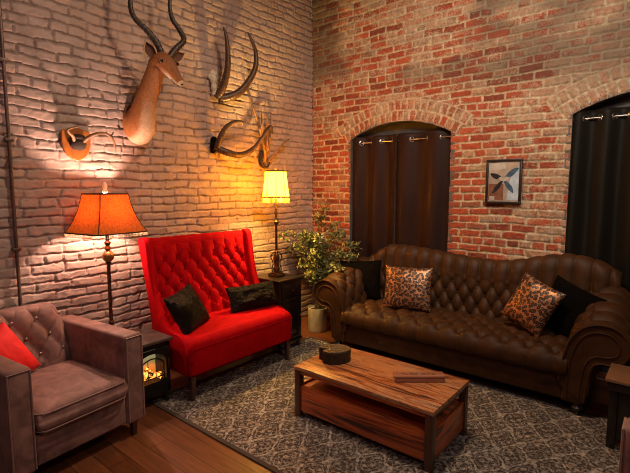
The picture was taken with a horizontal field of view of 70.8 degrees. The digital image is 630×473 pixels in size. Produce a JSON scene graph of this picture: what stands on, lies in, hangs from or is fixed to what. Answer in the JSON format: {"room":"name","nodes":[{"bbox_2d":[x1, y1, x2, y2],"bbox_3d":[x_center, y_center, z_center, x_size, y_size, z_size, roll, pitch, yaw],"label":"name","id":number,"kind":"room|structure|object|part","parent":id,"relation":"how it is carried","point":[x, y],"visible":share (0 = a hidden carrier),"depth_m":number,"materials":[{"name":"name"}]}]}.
{"room":"living room","nodes":[
{"label":"living room","id":0,"kind":"room"},
{"bbox_2d":[0,0,312,330],"bbox_3d":[-1.746,-0.773,3.302,0.042,3.950,5.400,5,8,39],"label":"wall","id":1,"kind":"structure","parent":0,"point":[79,63],"depth_m":3.66,"materials":[{"name":"brick"}]},
{"bbox_2d":[0,0,22,305],"bbox_3d":[-2.025,-0.724,2.924,0.036,3.930,0.052,5,8,39],"label":"conduit pipe","id":2,"kind":"object","parent":1,"relation":"attached to","point":[3,60],"visible":0.75,"depth_m":2.94,"materials":[{"name":"black metal"}]},
{"bbox_2d":[60,126,115,160],"bbox_3d":[-1.660,-0.683,3.265,0.152,0.255,0.346,5,8,39],"label":"antler mount","id":3,"kind":"object","parent":1,"relation":"attached to","point":[75,141],"visible":1,"depth_m":3.23,"materials":[{"name":"orange wood"}]},
{"bbox_2d":[122,0,186,144],"bbox_3d":[-1.272,-1.370,3.488,0.512,1.267,0.389,-1,6,-6],"label":"trophy","id":4,"kind":"object","parent":1,"relation":"attached to","point":[139,122],"visible":1,"depth_m":3.41,"materials":[{"name":"fur"}]},
{"bbox_2d":[208,27,258,102],"bbox_3d":[-0.747,-1.599,4.171,0.500,0.684,0.183,-3,7,-26],"label":"mount","id":5,"kind":"object","parent":1,"relation":"attached to","point":[218,93],"visible":1,"depth_m":4.13,"materials":[{"name":"brown"}]},
{"bbox_3d":[-0.937,-1.425,4.147,0.081,0.259,0.111,5,8,39],"label":"skull plate","id":6,"kind":"part","parent":5,"relation":"part of","materials":[{"name":"white"}]},
{"bbox_2d":[210,120,272,157],"bbox_3d":[-0.677,-0.950,4.368,0.734,0.362,0.160,-5,8,-40],"label":"mount","id":7,"kind":"object","parent":1,"relation":"attached to","point":[215,145],"visible":1,"depth_m":4.21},
{"bbox_2d":[248,96,289,168],"bbox_3d":[-0.496,-1.072,4.703,0.089,0.702,0.625,4,7,36],"label":"antler mount","id":8,"kind":"object","parent":1,"relation":"attached to","point":[264,154],"visible":0.96,"depth_m":4.66,"materials":[{"name":"brown"}]},
{"bbox_2d":[33,315,608,472],"bbox_3d":[0.124,1.382,1.924,5.100,0.050,5.700,5,8,39],"label":"floor","id":9,"kind":"structure","parent":0,"point":[162,443],"depth_m":2.73,"materials":[{"name":"brown wood"}]},
{"bbox_2d":[0,302,144,472],"bbox_3d":[-1.611,0.870,2.688,0.820,0.809,0.770,4,7,32],"label":"tufted armchair","id":10,"kind":"object","parent":9,"relation":"on","point":[88,383],"visible":0.87,"depth_m":2.62,"materials":[{"name":"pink fabric"}]},
{"bbox_3d":[-1.797,0.919,2.427,0.790,0.565,0.123,4,7,32],"label":"arm","id":11,"kind":"part","parent":10,"relation":"part of","materials":[{"name":"grey fabric"}]},
{"bbox_2d":[0,321,40,371],"bbox_3d":[-1.824,0.725,2.582,0.210,0.393,0.419,0,6,5],"label":"cushion","id":12,"kind":"object","parent":10,"relation":"on","point":[11,347],"visible":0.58,"depth_m":2.63,"materials":[{"name":"fabric"}]},
{"bbox_3d":[-1.863,0.664,2.827,0.205,0.429,0.510,4,7,32],"label":"backrest","id":13,"kind":"part","parent":10,"relation":"part of","materials":[{"name":"grey fabric"}]},
{"bbox_2d":[31,360,127,431],"bbox_3d":[-1.527,0.911,2.639,0.620,0.160,0.516,4,7,32],"label":"seat cushion","id":14,"kind":"object","parent":10,"relation":"on","point":[65,392],"depth_m":2.54,"materials":[{"name":"brown fabric"}]},
{"bbox_3d":[-1.451,0.863,2.971,0.790,0.565,0.123,4,7,32],"label":"arm","id":15,"kind":"part","parent":10,"relation":"part of","materials":[{"name":"grey fabric"}]},
{"bbox_3d":[-1.156,1.199,2.826,0.040,0.125,0.040,4,7,32],"label":"leg","id":16,"kind":"part","parent":10,"relation":"part of","materials":[{"name":"brown wood"}]},
{"bbox_2d":[64,182,147,324],"bbox_3d":[-1.532,0.402,3.312,0.419,1.610,0.419,4,7,31],"label":"floor lamp","id":17,"kind":"object","parent":9,"relation":"on","point":[105,214],"visible":0.96,"depth_m":3.16,"materials":[{"name":"orange fabric"}]},
{"bbox_3d":[-1.532,-0.172,3.251,0.408,0.279,0.408,4,7,31],"label":"lamp shade","id":18,"kind":"part","parent":17,"relation":"part of","materials":[{"name":"orange fabric"}]},
{"bbox_3d":[-1.532,-0.172,3.251,0.419,0.289,0.419,4,7,31],"label":"trim","id":19,"kind":"part","parent":17,"relation":"part of","materials":[{"name":"orange fabric"}]},
{"bbox_2d":[136,328,172,399],"bbox_3d":[-1.276,0.973,3.233,0.331,0.480,0.358,5,8,39],"label":"electric stove","id":20,"kind":"object","parent":9,"relation":"on","point":[156,351],"visible":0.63,"depth_m":3.22,"materials":[{"name":"black metal"}]},
{"bbox_3d":[-1.277,0.746,3.211,0.327,0.023,0.358,5,8,39],"label":"plate","id":21,"kind":"part","parent":20,"relation":"part of","materials":[{"name":"black metal"}]},
{"bbox_3d":[-1.160,0.942,3.143,0.018,0.268,0.290,5,8,39],"label":"door","id":22,"kind":"part","parent":20,"relation":"part of","materials":[{"name":"black glass"}]},
{"bbox_3d":[-1.103,1.159,3.276,0.061,0.102,0.044,5,8,39],"label":"leg","id":23,"kind":"part","parent":20,"relation":"part of","materials":[{"name":"black metal"}]},
{"bbox_2d":[258,272,303,352],"bbox_3d":[-0.370,0.742,4.394,0.429,0.708,0.350,5,8,39],"label":"side table","id":24,"kind":"object","parent":9,"relation":"on","point":[287,288],"visible":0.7,"depth_m":4.28,"materials":[{"name":"brown wood"}]},
{"bbox_2d":[262,167,289,276],"bbox_3d":[-0.379,-0.138,4.322,0.272,1.058,0.272,5,8,39],"label":"table lamp","id":25,"kind":"object","parent":24,"relation":"on","point":[275,187],"visible":1,"depth_m":4.21,"materials":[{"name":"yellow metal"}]},
{"bbox_3d":[-0.379,-0.505,4.284,0.257,0.245,0.257,5,8,39],"label":"lamp shade","id":26,"kind":"part","parent":25,"relation":"part of","materials":[{"name":"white fabric"}]},
{"bbox_3d":[-0.379,-0.505,4.284,0.272,0.260,0.272,5,8,39],"label":"trim","id":27,"kind":"part","parent":25,"relation":"part of","materials":[{"name":"beige fabric"}]},
{"bbox_3d":[-0.377,0.416,4.366,0.392,0.016,0.330,5,8,39],"label":"moulding","id":28,"kind":"part","parent":24,"relation":"part of","materials":[{"name":"brown wood"}]},
{"bbox_3d":[-0.229,0.514,4.255,0.017,0.120,0.256,5,8,39],"label":"drawer","id":29,"kind":"part","parent":24,"relation":"part of","materials":[{"name":"brown wood"}]},
{"bbox_3d":[-0.229,0.793,4.284,0.017,0.400,0.256,5,8,39],"label":"door","id":30,"kind":"part","parent":24,"relation":"part of","materials":[{"name":"brown wood"}]},
{"bbox_2d":[279,202,361,332],"bbox_3d":[0.099,0.324,4.884,0.927,1.437,0.744,5,8,39],"label":"potted plant","id":31,"kind":"object","parent":9,"relation":"on","point":[317,314],"visible":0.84,"depth_m":4.80,"materials":[{"name":"green plant"}]},
{"bbox_3d":[0.028,0.911,4.916,0.216,0.262,0.216,5,8,39],"label":"pot","id":32,"kind":"part","parent":31,"relation":"part of","materials":[{"name":"ceramic"}]},
{"bbox_2d":[148,337,620,472],"bbox_3d":[0.517,1.236,3.034,3.000,0.008,1.860,5,8,39],"label":"area rug","id":33,"kind":"object","parent":9,"relation":"on","point":[248,407],"visible":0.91,"depth_m":2.82,"materials":[{"name":"grey carpet"}]},
{"bbox_2d":[138,228,291,400],"bbox_3d":[-0.790,0.570,3.774,0.653,1.179,1.116,5,8,39],"label":"settee","id":34,"kind":"object","parent":33,"relation":"on","point":[213,262],"visible":0.77,"depth_m":3.67,"materials":[{"name":"red fabric"}]},
{"bbox_2d":[163,283,209,334],"bbox_3d":[-0.990,0.568,3.450,0.214,0.350,0.396,2,6,15],"label":"cushion","id":35,"kind":"object","parent":34,"relation":"on","point":[185,306],"visible":1,"depth_m":3.35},
{"bbox_3d":[-0.899,1.107,3.258,0.044,0.202,0.044,5,8,39],"label":"leg","id":36,"kind":"part","parent":34,"relation":"part of","materials":[{"name":"brown wood"}]},
{"bbox_3d":[-0.957,0.344,3.887,0.218,0.731,0.980,5,8,39],"label":"backrest","id":37,"kind":"part","parent":34,"relation":"part of","materials":[{"name":"red fabric"}]},
{"bbox_3d":[-0.744,0.815,3.762,0.527,0.295,1.092,5,8,39],"label":"seat","id":38,"kind":"part","parent":34,"relation":"part of","materials":[{"name":"red fabric"}]},
{"bbox_2d":[225,280,278,313],"bbox_3d":[-0.559,0.537,3.990,0.500,0.223,0.163,-5,8,-41],"label":"cushion","id":39,"kind":"object","parent":34,"relation":"on","point":[241,298],"visible":1,"depth_m":3.92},
{"bbox_3d":[-0.254,1.025,4.043,0.044,0.202,0.044,5,8,39],"label":"leg","id":40,"kind":"part","parent":34,"relation":"part of","materials":[{"name":"brown wood"}]},
{"bbox_2d":[294,348,469,472],"bbox_3d":[0.414,1.066,2.922,1.010,0.354,0.535,5,8,39],"label":"coffee table","id":41,"kind":"object","parent":33,"relation":"on","point":[361,396],"visible":0.84,"depth_m":2.72,"materials":[{"name":"brown wood"}]},
{"bbox_3d":[-0.108,1.067,3.040,0.046,0.328,0.046,5,8,39],"label":"leg","id":42,"kind":"part","parent":41,"relation":"part of","materials":[{"name":"brown wood"}]},
{"bbox_2d":[319,344,350,364],"bbox_3d":[0.136,0.825,3.107,0.224,0.088,0.183,2,6,14],"label":"box","id":43,"kind":"object","parent":41,"relation":"on","point":[331,354],"visible":1,"depth_m":3.05,"materials":[{"name":"brown wood"}]},
{"bbox_3d":[0.136,0.785,3.103,0.221,0.008,0.180,2,6,14],"label":"lid","id":44,"kind":"part","parent":43,"relation":"part of","materials":[{"name":"brown wood"}]},
{"bbox_3d":[0.259,1.129,2.739,0.910,0.176,0.022,5,8,39],"label":"panel","id":45,"kind":"part","parent":41,"relation":"part of","materials":[{"name":"brown wood"}]},
{"bbox_2d":[304,379,458,429],"bbox_3d":[0.414,1.044,2.920,0.950,0.018,0.475,5,8,39],"label":"shelf","id":46,"kind":"object","parent":41,"relation":"attached to","point":[390,416],"depth_m":2.72,"materials":[{"name":"brown wood"}]},
{"bbox_2d":[393,372,445,382],"bbox_3d":[0.652,0.881,2.782,0.314,0.043,0.076,0,6,0],"label":"box","id":47,"kind":"object","parent":41,"relation":"on","point":[399,377],"visible":1,"depth_m":2.75,"materials":[{"name":"brown wood"}]},
{"bbox_3d":[0.652,0.868,2.781,0.314,0.014,0.076,0,6,0],"label":"lid","id":48,"kind":"part","parent":47,"relation":"part of","materials":[{"name":"brown wood"}]},
{"bbox_3d":[0.632,1.130,2.438,0.046,0.328,0.046,5,8,39],"label":"leg","id":49,"kind":"part","parent":41,"relation":"part of","materials":[{"name":"brown wood"}]},
{"bbox_3d":[0.787,1.141,2.623,0.022,0.176,0.435,5,8,39],"label":"panel","id":50,"kind":"part","parent":41,"relation":"part of","materials":[{"name":"brown wood"}]},
{"bbox_3d":[0.936,1.091,2.808,0.046,0.328,0.046,5,8,39],"label":"leg","id":51,"kind":"part","parent":41,"relation":"part of","materials":[{"name":"brown wood"}]},
{"bbox_2d":[313,243,629,414],"bbox_3d":[1.230,0.621,3.917,2.617,1.031,0.799,5,8,39],"label":"tufted sofa","id":52,"kind":"object","parent":33,"relation":"on","point":[465,330],"visible":0.82,"depth_m":3.64,"materials":[{"name":"brown leather"}]},
{"bbox_3d":[0.450,0.929,4.571,0.130,0.117,0.700,5,8,39],"label":"arm","id":53,"kind":"part","parent":52,"relation":"part of","materials":[{"name":"brown leather"}]},
{"bbox_3d":[0.361,0.605,4.600,0.410,0.722,0.695,5,8,39],"label":"arm","id":54,"kind":"part","parent":52,"relation":"part of","materials":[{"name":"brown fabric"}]},
{"bbox_2d":[340,260,380,299],"bbox_3d":[0.467,0.448,4.597,0.459,0.413,0.194,2,6,14],"label":"throw cushion","id":55,"kind":"object","parent":52,"relation":"on","point":[370,270],"visible":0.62,"depth_m":4.53,"materials":[{"name":"black fabric"}]},
{"bbox_2d":[382,265,433,312],"bbox_3d":[0.864,0.481,4.143,0.459,0.401,0.178,3,6,23],"label":"throw cushion","id":56,"kind":"object","parent":52,"relation":"on","point":[408,288],"visible":1,"depth_m":4.09,"materials":[{"name":"fabric"}]},
{"bbox_3d":[1.184,0.790,3.879,1.910,0.193,0.654,5,8,39],"label":"seat","id":57,"kind":"part","parent":52,"relation":"part of","materials":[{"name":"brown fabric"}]},
{"bbox_3d":[1.409,0.420,4.116,2.340,0.673,0.225,5,8,39],"label":"backrest","id":58,"kind":"part","parent":52,"relation":"part of","materials":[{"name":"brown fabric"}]},
{"bbox_2d":[500,272,566,337],"bbox_3d":[1.693,0.529,3.468,0.184,0.471,0.470,-3,7,-28],"label":"throw cushion","id":59,"kind":"object","parent":52,"relation":"on","point":[531,305],"visible":1,"depth_m":3.41,"materials":[{"name":"fabric"}]},
{"bbox_3d":[1.990,1.060,3.317,0.130,0.117,0.700,5,8,39],"label":"arm","id":60,"kind":"part","parent":52,"relation":"part of","materials":[{"name":"brown leather"}]},
{"bbox_2d":[545,275,606,337],"bbox_3d":[1.940,0.569,3.418,0.195,0.496,0.511,-3,7,-23],"label":"throw cushion","id":61,"kind":"object","parent":52,"relation":"on","point":[561,321],"visible":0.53,"depth_m":3.36,"materials":[{"name":"black fabric"}]},
{"bbox_3d":[1.810,1.184,3.070,0.076,0.088,0.076,5,8,39],"label":"leg","id":62,"kind":"part","parent":52,"relation":"part of","materials":[{"name":"brown wood"}]},
{"bbox_3d":[2.069,0.750,3.210,0.410,0.722,0.695,5,8,39],"label":"arm","id":63,"kind":"part","parent":52,"relation":"part of","materials":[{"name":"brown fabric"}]},
{"bbox_2d":[605,363,629,448],"bbox_3d":[2.002,1.057,2.618,0.480,0.433,0.304,5,8,39],"label":"end table","id":64,"kind":"object","parent":33,"relation":"on","point":[618,376],"visible":1,"depth_m":2.63,"materials":[{"name":"brown wood"}]},
{"bbox_3d":[1.782,1.090,2.660,0.044,0.359,0.044,5,8,39],"label":"leg","id":65,"kind":"part","parent":64,"relation":"part of","materials":[{"name":"brown wood"}]},
{"bbox_3d":[1.933,1.074,2.534,0.350,0.300,0.016,5,8,39],"label":"panel","id":66,"kind":"part","parent":64,"relation":"part of","materials":[{"name":"brown wood"}]},
{"bbox_2d":[618,417,629,472],"bbox_3d":[1.275,1.013,1.237,0.820,0.809,0.770,5,8,39],"label":"tufted armchair","id":67,"kind":"object","parent":33,"relation":"on","point":[624,459],"visible":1,"depth_m":1.66,"materials":[{"name":"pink fabric"}]},
{"bbox_2d":[312,0,629,379],"bbox_3d":[1.792,-0.836,3.899,4.700,3.950,0.033,5,8,39],"label":"wall","id":68,"kind":"structure","parent":0,"point":[507,77],"depth_m":4.11,"materials":[{"name":"red brick"}]},
{"bbox_2d":[348,120,454,260],"bbox_3d":[0.922,-0.124,4.815,1.254,2.262,0.196,5,8,39],"label":"window","id":69,"kind":"structure","parent":68,"relation":"in","point":[410,126],"depth_m":4.82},
{"bbox_2d":[361,136,450,143],"bbox_3d":[0.892,-1.013,4.673,1.150,0.016,0.016,5,8,39],"label":"curtain rod","id":70,"kind":"object","parent":69,"relation":"attached to","point":[441,136],"visible":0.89,"depth_m":4.57,"materials":[{"name":"silver metal"}]},
{"bbox_2d":[352,134,396,259],"bbox_3d":[0.655,-0.087,4.966,0.566,2.038,0.094,5,8,39],"label":"curtain","id":71,"kind":"object","parent":70,"relation":"hanging from","point":[374,163],"visible":0.71,"depth_m":4.92,"materials":[{"name":"brown fabric"}]},
{"bbox_2d":[395,130,450,251],"bbox_3d":[1.101,-0.049,4.601,0.601,2.038,0.093,5,8,39],"label":"curtain","id":72,"kind":"object","parent":70,"relation":"hanging from","point":[423,165],"visible":0.62,"depth_m":4.55,"materials":[{"name":"brown fabric"}]},
{"bbox_2d":[485,158,522,203],"bbox_3d":[1.690,-0.492,3.977,0.306,0.396,0.030,5,8,39],"label":"framed picture","id":73,"kind":"object","parent":68,"relation":"attached to","point":[503,176],"visible":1,"depth_m":3.97,"materials":[{"name":"paper"}]},
{"bbox_2d":[561,89,629,372],"bbox_3d":[2.611,-0.003,3.438,1.230,2.310,0.196,5,8,39],"label":"window","id":74,"kind":"structure","parent":68,"relation":"in","point":[619,100],"depth_m":3.62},
{"bbox_2d":[573,114,629,120],"bbox_3d":[2.575,-0.924,3.297,1.148,0.016,0.016,5,8,39],"label":"curtain rod","id":75,"kind":"object","parent":74,"relation":"attached to","point":[623,115],"visible":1,"depth_m":3.50,"materials":[{"name":"silver metal"}]},
{"bbox_2d":[565,106,629,366],"bbox_3d":[2.575,0.049,3.399,1.141,2.093,0.098,5,8,39],"label":"curtain","id":76,"kind":"object","parent":75,"relation":"hanging from","point":[598,220],"visible":0.61,"depth_m":3.57,"materials":[{"name":"black fabric"}]}
]}

